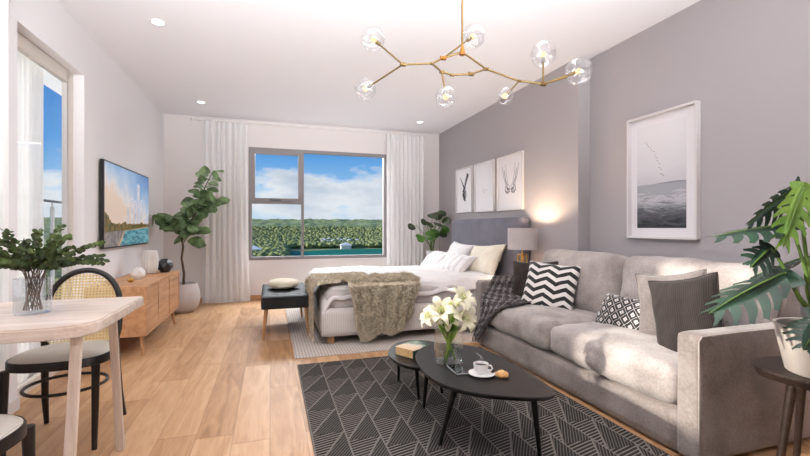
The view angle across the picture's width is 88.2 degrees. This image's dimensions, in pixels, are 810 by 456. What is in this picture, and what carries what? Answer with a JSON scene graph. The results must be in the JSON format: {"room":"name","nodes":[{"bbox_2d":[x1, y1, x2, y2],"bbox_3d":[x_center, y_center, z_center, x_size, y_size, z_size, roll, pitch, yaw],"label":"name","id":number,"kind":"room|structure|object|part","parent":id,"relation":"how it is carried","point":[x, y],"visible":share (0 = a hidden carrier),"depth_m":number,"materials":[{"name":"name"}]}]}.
{"room":"studio apartment","nodes":[
{"label":"studio apartment","id":0,"kind":"room"},
{"bbox_2d":[44,70,61,95],"bbox_3d":[-3.229,-1.565,3.686,0.560,0.170,5.000,0,0,-18],"label":"soffit","id":1,"kind":"structure","parent":0,"point":[50,81],"depth_m":4.25,"materials":[{"name":"white"}]},
{"bbox_2d":[8,0,163,401],"bbox_3d":[-2.160,-0.275,1.725,0.130,2.750,9.010,0,0,-18],"label":"wall","id":2,"kind":"structure","parent":0,"point":[115,121],"depth_m":3.61,"materials":[{"name":"white paint"}]},
{"bbox_2d":[17,51,43,385],"bbox_3d":[-2.633,-0.092,2.774,0.065,2.415,0.854,0,0,-18],"label":"sheer curtain","id":3,"kind":"object","parent":2,"relation":"hanging from","point":[30,76],"visible":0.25,"depth_m":3.00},
{"bbox_2d":[17,31,72,397],"bbox_3d":[-2.592,-0.081,2.967,0.040,2.367,0.960,0,0,-18],"label":"door","id":4,"kind":"structure","parent":2,"relation":"in","point":[25,46],"depth_m":3.33,"materials":[{"name":"beige"}]},
{"bbox_2d":[8,340,108,414],"bbox_3d":[-2.089,1.060,1.740,0.014,0.080,8.995,0,0,-18],"label":"baseboard","id":5,"kind":"structure","parent":2,"relation":"attached to","point":[13,405],"depth_m":2.49,"materials":[{"name":"white"}]},
{"bbox_2d":[100,159,148,248],"bbox_3d":[-2.935,-0.215,4.422,0.048,0.810,1.450,0,0,-18],"label":"television","id":6,"kind":"object","parent":2,"relation":"attached to","point":[124,192],"visible":1,"depth_m":4.21,"materials":[{"name":"black plastic"}]},
{"bbox_2d":[164,114,438,297],"bbox_3d":[-1.405,-0.275,6.808,4.830,2.750,0.200,0,0,-18],"label":"wall","id":7,"kind":"structure","parent":0,"point":[183,136],"depth_m":6.47,"materials":[{"name":"white paint"}]},
{"bbox_2d":[199,295,260,302],"bbox_3d":[-1.439,1.065,6.684,4.290,0.070,0.015,0,0,-18],"label":"baseboard","id":8,"kind":"structure","parent":7,"relation":"attached to","point":[252,297],"depth_m":6.40,"materials":[{"name":"brown wood"}]},
{"bbox_2d":[190,117,432,137],"bbox_3d":[-1.317,-1.582,6.649,3.772,0.052,0.115,0,0,-18],"label":"curtain rod","id":9,"kind":"object","parent":7,"relation":"attached to","point":[191,118],"visible":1,"depth_m":6.53,"materials":[{"name":"white"}]},
{"bbox_2d":[202,121,249,303],"bbox_3d":[-2.639,-0.233,6.187,0.660,2.658,0.078,0,0,-18],"label":"sheer curtain","id":10,"kind":"object","parent":9,"relation":"hanging from","point":[225,252],"visible":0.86,"depth_m":6.18,"materials":[{"name":"fabric"}]},
{"bbox_2d":[387,134,423,266],"bbox_3d":[0.015,-0.233,7.040,0.664,2.658,0.076,0,0,-18],"label":"sheer curtain","id":11,"kind":"object","parent":9,"relation":"hanging from","point":[405,153],"visible":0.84,"depth_m":7.03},
{"bbox_2d":[248,147,386,259],"bbox_3d":[-1.358,-0.372,6.741,2.183,1.733,0.125,0,0,-18],"label":"window","id":12,"kind":"structure","parent":7,"relation":"in","point":[252,151],"depth_m":6.61,"materials":[{"name":"grey"}]},
{"bbox_3d":[-2.002,-0.803,6.536,0.732,0.777,0.080,0,0,-18],"label":"sash","id":13,"kind":"part","parent":12,"relation":"part of","materials":[{"name":"grey"}]},
{"bbox_2d":[58,0,699,133],"bbox_3d":[0.010,-1.725,2.425,4.830,0.150,9.410,0,0,-18],"label":"ceiling","id":14,"kind":"structure","parent":0,"point":[285,61],"depth_m":3.84,"materials":[{"name":"white paint"}]},
{"bbox_2d":[0,0,8,401],"bbox_3d":[-2.201,-0.267,2.158,0.068,2.726,0.458,0,0,-18],"label":"sheer curtain","id":15,"kind":"object","parent":14,"relation":"hanging from","point":[4,4],"visible":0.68,"depth_m":2.34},
{"bbox_2d":[149,18,165,25],"bbox_3d":[-1.979,-1.647,3.348,0.116,0.006,0.116,0,0,-18],"label":"recessed light","id":16,"kind":"object","parent":14,"relation":"in","point":[155,21],"visible":1,"depth_m":3.35,"materials":[{"name":"white"}]},
{"bbox_2d":[354,0,592,107],"bbox_3d":[0.413,-1.175,2.610,1.490,0.950,0.483,0,0,-2],"label":"chandelier","id":17,"kind":"object","parent":14,"relation":"hanging from","point":[373,39],"visible":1,"depth_m":2.63,"materials":[{"name":"gold metal"}]},
{"bbox_3d":[-0.186,-1.131,2.513,0.046,0.036,0.034,30,-17,-31],"label":"bulb","id":18,"kind":"part","parent":17,"relation":"part of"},
{"bbox_3d":[-0.122,-0.981,2.688,0.247,0.108,0.011,0,0,27],"label":"arm","id":19,"kind":"part","parent":17,"relation":"part of","materials":[{"name":"gold metal"}]},
{"bbox_3d":[-0.087,-1.073,2.581,0.186,0.096,0.011,0,0,-35],"label":"arm","id":20,"kind":"part","parent":17,"relation":"part of","materials":[{"name":"gold metal"}]},
{"bbox_3d":[0.078,-1.033,2.634,0.183,0.018,0.012,0,0,0],"label":"arm","id":21,"kind":"part","parent":17,"relation":"part of","materials":[{"name":"gold metal"}]},
{"bbox_3d":[0.228,-0.863,2.473,0.011,0.151,0.080,0,0,-10],"label":"arm","id":22,"kind":"part","parent":17,"relation":"part of","materials":[{"name":"gold metal"}]},
{"bbox_3d":[0.237,-0.766,2.427,0.034,0.037,0.036,0,-26,-10],"label":"bulb","id":23,"kind":"part","parent":17,"relation":"part of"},
{"bbox_3d":[0.302,-1.097,2.651,0.125,0.049,0.012,0,0,1],"label":"arm","id":24,"kind":"part","parent":17,"relation":"part of","materials":[{"name":"gold metal"}]},
{"bbox_3d":[0.331,-1.161,2.704,0.213,0.173,0.011,0,0,-30],"label":"arm","id":25,"kind":"part","parent":17,"relation":"part of","materials":[{"name":"gold metal"}]},
{"bbox_3d":[0.339,-0.921,2.508,0.115,0.018,0.012,0,0,0],"label":"arm","id":26,"kind":"part","parent":17,"relation":"part of","materials":[{"name":"gold metal"}]},
{"bbox_3d":[0.364,-1.378,2.655,0.013,0.524,0.024,0,0,9],"label":"rod","id":27,"kind":"part","parent":17,"relation":"part of","materials":[{"name":"gold metal"}]},
{"bbox_3d":[0.437,-1.059,2.642,0.155,0.123,0.012,0,0,6],"label":"arm","id":28,"kind":"part","parent":17,"relation":"part of","materials":[{"name":"gold metal"}]},
{"bbox_3d":[0.614,-0.964,2.633,0.212,0.087,0.012,0,0,0],"label":"arm","id":29,"kind":"part","parent":17,"relation":"part of","materials":[{"name":"gold metal"}]},
{"bbox_3d":[0.603,-0.795,2.511,0.034,0.036,0.031,0,38,43],"label":"bulb","id":30,"kind":"part","parent":17,"relation":"part of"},
{"bbox_3d":[0.794,-0.916,2.634,0.153,0.031,0.012,0,0,0],"label":"arm","id":31,"kind":"part","parent":17,"relation":"part of","materials":[{"name":"gold metal"}]},
{"bbox_3d":[0.874,-0.985,2.644,0.011,0.157,0.034,0,0,20],"label":"arm","id":32,"kind":"part","parent":17,"relation":"part of","materials":[{"name":"gold metal"}]},
{"bbox_3d":[0.937,-0.921,2.612,0.144,0.041,0.012,0,0,18],"label":"arm","id":33,"kind":"part","parent":17,"relation":"part of","materials":[{"name":"gold metal"}]},
{"bbox_3d":[1.070,-0.970,2.594,0.050,0.036,0.034,-18,-3,11],"label":"bulb","id":34,"kind":"part","parent":17,"relation":"part of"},
{"bbox_2d":[6,300,809,455],"bbox_3d":[0.010,1.160,2.425,4.830,0.120,9.410,0,0,-18],"label":"floor","id":35,"kind":"structure","parent":0,"point":[205,383],"depth_m":2.73,"materials":[{"name":"brown wood"}]},
{"bbox_2d":[0,414,35,455],"bbox_3d":[-1.428,0.666,1.209,0.433,0.874,0.461,0,0,-14],"label":"dining chair","id":36,"kind":"object","parent":35,"relation":"on","point":[14,429],"visible":1,"depth_m":1.37,"materials":[{"name":"fabric"}]},
{"bbox_3d":[-1.435,0.635,1.239,0.422,0.026,0.390,0,0,-14],"label":"seat","id":37,"kind":"part","parent":36,"relation":"part of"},
{"bbox_3d":[-1.294,0.890,1.438,0.038,0.421,0.046,0,0,-14],"label":"leg","id":38,"kind":"part","parent":36,"relation":"part of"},
{"bbox_2d":[0,268,126,455],"bbox_3d":[-1.779,0.666,2.216,0.433,0.874,0.461,0,0,-17],"label":"dining chair","id":39,"kind":"object","parent":35,"relation":"on","point":[44,359],"visible":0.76,"depth_m":2.14,"materials":[{"name":"wicker"}]},
{"bbox_3d":[-1.901,0.890,1.981,0.038,0.421,0.046,0,0,-17],"label":"leg","id":40,"kind":"part","parent":39,"relation":"part of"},
{"bbox_3d":[-1.999,0.866,2.322,0.036,0.474,0.102,0,0,-39],"label":"leg","id":41,"kind":"part","parent":39,"relation":"part of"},
{"bbox_3d":[-1.770,0.666,2.187,0.433,0.043,0.400,0,0,-17],"label":"seat frame","id":42,"kind":"part","parent":39,"relation":"part of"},
{"bbox_3d":[-1.770,0.635,2.187,0.422,0.026,0.390,0,0,-17],"label":"seat","id":43,"kind":"part","parent":39,"relation":"part of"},
{"bbox_3d":[-1.829,0.439,2.383,0.394,0.419,0.112,0,0,-17],"label":"frame","id":44,"kind":"part","parent":39,"relation":"part of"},
{"bbox_3d":[-1.546,0.890,2.089,0.038,0.421,0.046,0,0,-17],"label":"leg","id":45,"kind":"part","parent":39,"relation":"part of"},
{"bbox_3d":[-1.654,0.866,2.427,0.036,0.474,0.102,0,0,5],"label":"leg","id":46,"kind":"part","parent":39,"relation":"part of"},
{"bbox_2d":[0,296,143,455],"bbox_3d":[-1.629,0.726,1.702,0.825,0.752,0.690,0,0,-18],"label":"dining table","id":47,"kind":"object","parent":35,"relation":"on","point":[72,319],"visible":1,"depth_m":1.62,"materials":[{"name":"brown wood"}]},
{"bbox_2d":[13,276,52,315],"bbox_3d":[-1.526,0.276,1.714,0.124,0.144,0.122,0,0,-18],"label":"glass vase","id":48,"kind":"object","parent":47,"relation":"on","point":[36,312],"visible":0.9,"depth_m":1.72,"materials":[{"name":"clear glass"}]},
{"bbox_2d":[0,224,109,310],"bbox_3d":[-1.499,0.159,1.724,0.476,0.350,0.360,0,0,-18],"label":"bunch","id":49,"kind":"object","parent":48,"relation":"in","point":[48,257],"visible":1,"depth_m":1.70,"materials":[{"name":"green plant"}]},
{"bbox_3d":[-1.223,0.748,1.530,0.038,0.708,0.094,0,0,-4],"label":"leg","id":50,"kind":"part","parent":47,"relation":"part of","materials":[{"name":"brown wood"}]},
{"bbox_3d":[-1.416,0.748,2.052,0.057,0.707,0.066,0,0,-18],"label":"leg","id":51,"kind":"part","parent":47,"relation":"part of","materials":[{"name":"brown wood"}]},
{"bbox_2d":[84,271,178,355],"bbox_3d":[-2.623,0.799,4.134,0.446,0.608,1.374,0,0,-18],"label":"sideboard","id":52,"kind":"object","parent":35,"relation":"on","point":[159,290],"visible":0.7,"depth_m":3.73,"materials":[{"name":"brown wood"}]},
{"bbox_2d":[130,267,145,279],"bbox_3d":[-2.571,0.438,4.025,0.129,0.115,0.130,0,0,-18],"label":"ornament","id":53,"kind":"object","parent":52,"relation":"on","point":[138,273],"visible":0.99,"depth_m":3.99,"materials":[{"name":"white ceramic"}]},
{"bbox_3d":[-2.273,1.009,3.619,0.071,0.187,0.037,0,0,26],"label":"leg","id":54,"kind":"part","parent":52,"relation":"part of","materials":[{"name":"brown wood"}]},
{"bbox_2d":[141,250,158,273],"bbox_3d":[-2.769,0.368,4.539,0.167,0.246,0.167,0,0,5],"label":"ribbed vase","id":55,"kind":"object","parent":52,"relation":"on","point":[149,258],"visible":0.94,"depth_m":4.48,"materials":[{"name":"white ceramic"}]},
{"bbox_3d":[-2.283,0.709,3.763,0.019,0.375,0.411,0,0,-18],"label":"door","id":56,"kind":"part","parent":52,"relation":"part of","materials":[{"name":"brown wood"}]},
{"bbox_3d":[-2.413,0.709,4.166,0.019,0.375,0.428,0,0,-18],"label":"door","id":57,"kind":"part","parent":52,"relation":"part of","materials":[{"name":"brown wood"}]},
{"bbox_2d":[158,259,172,272],"bbox_3d":[-2.692,0.420,4.690,0.151,0.150,0.172,0,0,-18],"label":"vase","id":58,"kind":"object","parent":52,"relation":"on","point":[165,265],"visible":0.96,"depth_m":4.64,"materials":[{"name":"grey ceramic"}]},
{"bbox_3d":[-2.640,1.009,4.756,0.037,0.187,0.071,0,0,28],"label":"leg","id":59,"kind":"part","parent":52,"relation":"part of","materials":[{"name":"brown wood"}]},
{"bbox_3d":[-2.557,0.709,4.614,0.019,0.375,0.453,0,0,-18],"label":"door","id":60,"kind":"part","parent":52,"relation":"part of","materials":[{"name":"brown wood"}]},
{"bbox_2d":[152,166,229,312],"bbox_3d":[-2.820,0.136,5.551,0.950,1.929,0.412,0,0,-18],"label":"fig tree","id":61,"kind":"object","parent":35,"relation":"on","point":[180,223],"visible":0.91,"depth_m":5.49,"materials":[{"name":"green plant"}]},
{"bbox_3d":[-2.927,0.915,5.517,0.410,0.370,0.410,0,0,-18],"label":"pot","id":62,"kind":"part","parent":61,"relation":"part of","materials":[{"name":"grey ceramic"}]},
{"bbox_2d":[286,308,475,358],"bbox_3d":[-0.405,1.096,5.418,2.160,0.008,3.320,0,0,-18],"label":"woven rug","id":63,"kind":"object","parent":35,"relation":"on","point":[303,347],"visible":0.24,"depth_m":4.06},
{"bbox_2d":[261,283,309,340],"bbox_3d":[-1.328,0.885,4.615,0.480,0.432,1.020,0,0,-18],"label":"bench","id":64,"kind":"object","parent":63,"relation":"on","point":[296,297],"visible":0.71,"depth_m":4.17,"materials":[{"name":"grey leather"}]},
{"bbox_3d":[-1.378,0.949,4.114,0.041,0.304,0.073,0,0,27],"label":"leg","id":65,"kind":"part","parent":64,"relation":"part of","materials":[{"name":"brown wood"}]},
{"bbox_2d":[268,278,298,288],"bbox_3d":[-1.346,0.616,4.641,0.330,0.100,0.361,0,0,-18],"label":"cushion","id":66,"kind":"object","parent":64,"relation":"on","point":[281,283],"visible":1,"depth_m":4.51,"materials":[{"name":"beige fabric"}]},
{"bbox_3d":[-1.328,0.735,4.615,0.480,0.132,1.020,0,0,-18],"label":"seat","id":67,"kind":"part","parent":64,"relation":"part of","materials":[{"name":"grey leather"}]},
{"bbox_3d":[-0.994,0.949,4.238,0.073,0.304,0.041,0,0,27],"label":"leg","id":68,"kind":"part","parent":64,"relation":"part of","materials":[{"name":"brown wood"}]},
{"bbox_2d":[304,217,529,342],"bbox_3d":[0.030,0.482,5.222,2.366,1.220,2.100,0,0,-18],"label":"bed","id":69,"kind":"object","parent":63,"relation":"on","point":[333,313],"visible":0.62,"depth_m":4.51,"materials":[{"name":"beige fabric"}]},
{"bbox_3d":[-0.709,1.052,3.985,0.060,0.080,0.060,0,0,-18],"label":"leg","id":70,"kind":"part","parent":69,"relation":"part of","materials":[{"name":"brown wood"}]},
{"bbox_2d":[303,271,420,341],"bbox_3d":[-0.457,0.766,4.343,1.149,0.628,0.988,0,0,-18],"label":"fur throw","id":71,"kind":"object","parent":69,"relation":"on","point":[382,303],"visible":0.98,"depth_m":3.98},
{"bbox_3d":[-0.005,0.677,5.189,2.206,0.197,2.005,0,0,-18],"label":"mattress","id":72,"kind":"part","parent":69,"relation":"part of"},
{"bbox_2d":[304,265,492,317],"bbox_3d":[-0.147,0.672,5.144,1.981,0.337,2.056,0,0,-18],"label":"duvet","id":73,"kind":"object","parent":69,"relation":"on","point":[333,300],"depth_m":4.31,"materials":[{"name":"fabric"}]},
{"bbox_2d":[420,251,452,266],"bbox_3d":[0.449,0.467,6.093,0.271,0.257,0.660,0,0,-18],"label":"bed pillow","id":74,"kind":"object","parent":69,"relation":"on","point":[435,257],"visible":0.66,"depth_m":5.96,"materials":[{"name":"fabric"}]},
{"bbox_2d":[435,254,476,272],"bbox_3d":[0.640,0.470,5.440,0.269,0.256,0.700,0,0,-25],"label":"bed pillow","id":75,"kind":"object","parent":69,"relation":"on","point":[452,262],"visible":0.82,"depth_m":5.26,"materials":[{"name":"fabric"}]},
{"bbox_2d":[447,241,473,255],"bbox_3d":[0.752,0.400,6.002,0.256,0.403,0.684,0,0,-21],"label":"bed pillow","id":76,"kind":"object","parent":69,"relation":"on","point":[455,248],"visible":0.38,"depth_m":5.86,"materials":[{"name":"white fabric"}]},
{"bbox_2d":[467,244,505,275],"bbox_3d":[0.975,0.400,5.212,0.277,0.426,0.676,0,0,-28],"label":"bed pillow","id":77,"kind":"object","parent":69,"relation":"on","point":[487,260],"visible":0.81,"depth_m":5.03,"materials":[{"name":"beige fabric"}]},
{"bbox_3d":[1.073,0.472,5.643,0.122,1.200,1.940,0,0,-18],"label":"headboard","id":78,"kind":"part","parent":69,"relation":"part of","materials":[{"name":"grey fabric"}]},
{"bbox_2d":[297,347,670,455],"bbox_3d":[0.304,1.095,2.368,1.625,0.011,2.550,0,0,-18],"label":"patterned rug","id":79,"kind":"object","parent":35,"relation":"on","point":[354,407],"visible":0.84,"depth_m":2.34,"materials":[{"name":"carpet"}]},
{"bbox_2d":[388,340,442,399],"bbox_3d":[0.098,0.948,2.713,0.438,0.295,0.630,0,0,-18],"label":"coffee table","id":80,"kind":"object","parent":79,"relation":"on","point":[407,363],"visible":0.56,"depth_m":2.59,"materials":[{"name":"black wood"}]},
{"bbox_3d":[-0.040,0.954,2.869,0.028,0.281,0.256,0,0,-1],"label":"leg","id":81,"kind":"part","parent":80,"relation":"part of","materials":[{"name":"black wood"}]},
{"bbox_2d":[395,340,430,359],"bbox_3d":[0.057,0.773,2.661,0.152,0.054,0.192,0,0,40],"label":"book","id":82,"kind":"object","parent":80,"relation":"on","point":[409,350],"visible":0.76,"depth_m":2.61,"materials":[{"name":"beige paper"}]},
{"bbox_3d":[0.075,0.955,2.603,0.028,0.274,0.124,0,0,8],"label":"leg","id":83,"kind":"part","parent":80,"relation":"part of","materials":[{"name":"black wood"}]},
{"bbox_2d":[415,343,554,455],"bbox_3d":[0.343,0.916,2.231,0.520,0.352,0.935,0,0,-18],"label":"coffee table","id":84,"kind":"object","parent":79,"relation":"on","point":[521,385],"visible":0.98,"depth_m":2.06,"materials":[{"name":"black wood"}]},
{"bbox_3d":[0.127,0.925,2.473,0.032,0.334,0.140,0,0,-7],"label":"leg","id":85,"kind":"part","parent":84,"relation":"part of","materials":[{"name":"black wood"}]},
{"bbox_3d":[0.215,0.926,2.066,0.074,0.332,0.110,0,0,-18],"label":"leg","id":86,"kind":"part","parent":84,"relation":"part of","materials":[{"name":"black wood"}]},
{"bbox_2d":[447,364,468,374],"bbox_3d":[0.275,0.736,2.175,0.072,0.009,0.150,0,0,-14],"label":"phone","id":87,"kind":"object","parent":84,"relation":"on","point":[457,369],"visible":0.98,"depth_m":2.16,"materials":[{"name":"glass"}]},
{"bbox_2d":[468,369,494,377],"bbox_3d":[0.387,0.734,2.106,0.134,0.012,0.134,0,0,-18],"label":"saucer","id":88,"kind":"object","parent":84,"relation":"on","point":[472,372],"visible":0.59,"depth_m":2.09,"materials":[{"name":"white ceramic"}]},
{"bbox_2d":[473,361,492,374],"bbox_3d":[0.386,0.708,2.104,0.076,0.052,0.086,0,0,-41],"label":"coffee cup","id":89,"kind":"object","parent":88,"relation":"on","point":[480,367],"visible":1,"depth_m":2.09,"materials":[{"name":"white ceramic"}]},
{"bbox_2d":[495,370,508,378],"bbox_3d":[0.483,0.725,2.080,0.067,0.031,0.067,0,0,-18],"label":"pastry","id":90,"kind":"object","parent":84,"relation":"on","point":[502,374],"visible":1,"depth_m":2.06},
{"bbox_3d":[0.614,0.926,1.965,0.032,0.331,0.101,0,0,36],"label":"leg","id":91,"kind":"part","parent":84,"relation":"part of","materials":[{"name":"black wood"}]},
{"bbox_3d":[0.241,0.646,2.311,0.158,0.186,0.158,0,0,-18],"label":"flower vase","id":92,"kind":"object","parent":84,"relation":"on","visible":0},
{"bbox_2d":[420,285,476,360],"bbox_3d":[0.246,0.525,2.295,0.325,0.404,0.201,0,0,-18],"label":"lily bouquet","id":93,"kind":"object","parent":92,"relation":"in","point":[445,310],"visible":1,"depth_m":2.28,"materials":[{"name":"white plant"}]},
{"bbox_2d":[476,249,809,455],"bbox_3d":[1.448,0.646,3.079,0.995,0.909,2.175,0,0,-18],"label":"sofa","id":94,"kind":"object","parent":35,"relation":"on","point":[707,397],"visible":0.66,"depth_m":2.27,"materials":[{"name":"fabric"}]},
{"bbox_3d":[1.148,0.790,4.059,0.963,0.593,0.121,0,0,-18],"label":"arm","id":95,"kind":"part","parent":94,"relation":"part of","materials":[{"name":"fabric"}]},
{"bbox_2d":[472,275,530,341],"bbox_3d":[1.080,0.755,3.820,0.833,0.612,0.572,0,0,-18],"label":"throw blanket","id":96,"kind":"object","parent":94,"relation":"on","point":[498,296],"visible":0.71,"depth_m":3.75,"materials":[{"name":"grey fabric"}]},
{"bbox_2d":[512,261,558,296],"bbox_3d":[1.179,0.500,3.808,0.472,0.420,0.209,0,0,36],"label":"throw pillow","id":97,"kind":"object","parent":94,"relation":"on","point":[520,269],"visible":0.27,"depth_m":3.84,"materials":[{"name":"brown fabric"}]},
{"bbox_2d":[489,303,596,349],"bbox_3d":[1.157,0.775,3.493,0.688,0.270,0.978,0,0,-18],"label":"seat cushion","id":98,"kind":"object","parent":94,"relation":"on","point":[527,326],"depth_m":3.23,"materials":[{"name":"fabric"}]},
{"bbox_2d":[521,260,579,309],"bbox_3d":[1.228,0.500,3.549,0.242,0.417,0.467,0,0,-39],"label":"throw pillow","id":99,"kind":"object","parent":94,"relation":"on","point":[551,285],"visible":0.91,"depth_m":3.47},
{"bbox_2d":[542,249,628,312],"bbox_3d":[1.519,0.461,3.607,0.330,0.533,0.965,0,0,-18],"label":"cushion","id":100,"kind":"object","parent":94,"relation":"on","point":[600,272],"depth_m":3.32,"materials":[{"name":"fabric"}]},
{"bbox_2d":[551,322,677,403],"bbox_3d":[1.452,0.775,2.575,0.694,0.270,0.973,0,0,-18],"label":"seat cushion","id":101,"kind":"object","parent":94,"relation":"on","point":[631,363],"depth_m":2.39,"materials":[{"name":"fabric"}]},
{"bbox_2d":[594,293,639,329],"bbox_3d":[1.477,0.580,2.804,0.178,0.230,0.431,0,0,-27],"label":"throw pillow","id":102,"kind":"object","parent":94,"relation":"on","point":[620,311],"visible":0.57,"depth_m":2.78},
{"bbox_2d":[635,269,706,334],"bbox_3d":[1.611,0.480,2.534,0.214,0.490,0.473,0,0,-35],"label":"throw pillow","id":103,"kind":"object","parent":94,"relation":"on","point":[647,325],"visible":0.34,"depth_m":2.57,"materials":[{"name":"grey fabric"}]},
{"bbox_2d":[648,272,724,351],"bbox_3d":[1.543,0.495,2.285,0.236,0.530,0.462,0,0,-34],"label":"throw pillow","id":104,"kind":"object","parent":94,"relation":"on","point":[677,305],"visible":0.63,"depth_m":2.24,"materials":[{"name":"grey fabric"}]},
{"bbox_2d":[620,256,778,326],"bbox_3d":[1.818,0.457,2.691,0.330,0.531,0.965,0,0,-18],"label":"cushion","id":105,"kind":"object","parent":94,"relation":"on","point":[729,274],"depth_m":2.60,"materials":[{"name":"fabric"}]},
{"bbox_3d":[1.778,0.790,2.109,0.962,0.593,0.121,0,0,-18],"label":"arm","id":106,"kind":"part","parent":94,"relation":"part of","materials":[{"name":"fabric"}]},
{"bbox_3d":[1.815,0.640,3.198,0.180,0.720,1.940,0,0,-18],"label":"frame","id":107,"kind":"part","parent":94,"relation":"part of","materials":[{"name":"fabric"}]},
{"bbox_2d":[752,356,809,455],"bbox_3d":[1.700,0.841,1.664,0.421,0.522,0.471,0,0,-18],"label":"side table","id":108,"kind":"object","parent":35,"relation":"on","point":[770,367],"visible":0.84,"depth_m":1.69,"materials":[{"name":"brown wood"}]},
{"bbox_2d":[699,176,809,377],"bbox_3d":[1.522,0.189,1.687,0.652,0.782,0.361,0,0,16],"label":"monstera","id":109,"kind":"object","parent":108,"relation":"on","point":[792,333],"visible":1,"depth_m":1.63,"materials":[{"name":"green plant"}]},
{"bbox_3d":[1.537,0.855,1.692,0.084,0.493,0.035,0,0,27],"label":"leg","id":110,"kind":"part","parent":108,"relation":"part of","materials":[{"name":"brown wood"}]},
{"bbox_2d":[772,317,809,377],"bbox_3d":[1.677,0.485,1.656,0.336,0.190,0.336,0,0,-18],"label":"pot","id":111,"kind":"object","parent":108,"relation":"on","point":[797,361],"depth_m":1.66,"materials":[{"name":"beige ceramic"}]},
{"bbox_3d":[1.736,0.854,1.840,0.035,0.495,0.112,0,0,28],"label":"leg","id":112,"kind":"part","parent":108,"relation":"part of","materials":[{"name":"brown wood"}]},
{"bbox_3d":[1.249,0.851,4.407,0.433,0.502,0.380,0,0,-18],"label":"bedside table","id":113,"kind":"object","parent":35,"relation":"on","visible":0},
{"bbox_2d":[508,228,537,261],"bbox_3d":[1.237,0.300,4.403,0.304,0.600,0.304,0,0,-18],"label":"table lamp","id":114,"kind":"object","parent":113,"relation":"on","point":[522,239],"visible":0.66,"depth_m":4.28,"materials":[{"name":"fabric"}]},
{"bbox_3d":[1.237,0.394,4.403,0.108,0.388,0.108,0,0,-18],"label":"stem","id":115,"kind":"part","parent":114,"relation":"part of","materials":[{"name":"gold metal"}]},
{"bbox_3d":[1.237,0.113,4.403,0.304,0.225,0.304,0,0,-18],"label":"lamp shade","id":116,"kind":"part","parent":114,"relation":"part of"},
{"bbox_3d":[0.484,0.851,6.777,0.433,0.502,0.380,0,0,-18],"label":"bedside table","id":117,"kind":"object","parent":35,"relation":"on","visible":0},
{"bbox_2d":[408,210,450,254],"bbox_3d":[0.377,0.155,6.738,0.733,0.890,0.329,0,0,-18],"label":"leaf plant","id":118,"kind":"object","parent":117,"relation":"on","point":[434,234],"visible":0.78,"depth_m":6.77,"materials":[{"name":"green plant"}]},
{"bbox_2d":[439,0,809,317],"bbox_3d":[2.146,-0.275,3.115,0.340,2.750,9.010,0,0,-18],"label":"wall","id":119,"kind":"structure","parent":0,"point":[747,62],"depth_m":3.28,"materials":[{"name":"grey paint"}]},
{"bbox_2d":[456,165,472,212],"bbox_3d":[0.898,-0.575,6.375,0.030,0.683,0.540,0,0,-18],"label":"framed picture","id":120,"kind":"object","parent":119,"relation":"attached to","point":[464,176],"visible":1,"depth_m":6.37,"materials":[{"name":"white"}]},
{"bbox_2d":[474,159,494,211],"bbox_3d":[1.090,-0.568,5.780,0.030,0.688,0.560,0,0,-18],"label":"framed picture","id":121,"kind":"object","parent":119,"relation":"attached to","point":[484,172],"visible":1,"depth_m":5.78,"materials":[{"name":"white"}]},
{"bbox_2d":[497,150,523,210],"bbox_3d":[1.292,-0.563,5.157,0.030,0.688,0.580,0,0,-18],"label":"framed picture","id":122,"kind":"object","parent":119,"relation":"attached to","point":[510,168],"visible":1,"depth_m":5.15,"materials":[{"name":"white"}]},
{"bbox_2d":[627,100,700,239],"bbox_3d":[2.026,-0.419,3.315,0.046,1.010,0.620,0,0,-18],"label":"framed picture","id":123,"kind":"object","parent":119,"relation":"attached to","point":[664,146],"visible":1,"depth_m":3.29,"materials":[{"name":"white"}]},
{"bbox_3d":[-3.648,1.185,3.551,1.440,0.130,5.000,0,0,-18],"label":"floor","id":124,"kind":"structure","parent":0,"visible":0},
{"bbox_2d":[44,199,61,299],"bbox_3d":[-3.848,0.406,4.432,0.044,1.428,3.000,0,0,-18],"label":"balcony railing","id":125,"kind":"object","parent":124,"relation":"on","point":[52,209],"visible":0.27,"depth_m":4.63,"materials":[{"name":"grey metal"}]},
{"bbox_3d":[-3.916,0.417,4.641,0.041,1.405,0.041,0,0,5],"label":"post","id":126,"kind":"part","parent":125,"relation":"part of","materials":[{"name":"silver metal"}]},
{"bbox_3d":[-3.848,-0.295,4.432,0.028,0.027,3.000,0,0,-18],"label":"handrail","id":127,"kind":"part","parent":125,"relation":"part of","materials":[{"name":"grey metal"}]},
{"label":"outside","id":128,"kind":"structure","parent":0,"visible":0},
{"bbox_2d":[44,217,381,251],"bbox_3d":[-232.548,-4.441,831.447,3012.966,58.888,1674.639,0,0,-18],"label":"land","id":129,"kind":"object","parent":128,"point":[356,223],"visible":0.06,"depth_m":1043.69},
{"bbox_2d":[44,225,381,299],"bbox_3d":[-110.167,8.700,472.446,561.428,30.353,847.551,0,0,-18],"label":"forest","id":130,"kind":"object","parent":129,"relation":"on","point":[276,240],"visible":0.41,"depth_m":596.64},
{"bbox_2d":[252,245,261,250],"bbox_3d":[-135.781,19.350,376.491,14.000,7.500,10.000,0,0,-18],"label":"pavilion","id":131,"kind":"object","parent":129,"relation":"on","point":[254,247],"visible":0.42,"depth_m":374.10,"materials":[{"name":"white"}]},
{"bbox_2d":[340,242,350,248],"bbox_3d":[-65.861,19.350,464.226,14.000,7.500,10.000,0,0,-18],"label":"pavilion","id":132,"kind":"object","parent":129,"relation":"on","point":[345,245],"visible":0.96,"depth_m":460.82,"materials":[{"name":"white"}]},
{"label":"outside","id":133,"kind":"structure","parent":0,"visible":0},
{"bbox_2d":[291,249,381,255],"bbox_3d":[-15.531,22.875,384.853,203.000,0.350,162.000,0,0,-18],"label":"pool water","id":134,"kind":"structure","parent":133,"point":[342,251],"depth_m":387.39,"materials":[{"name":"teal liquid"}]}
]}

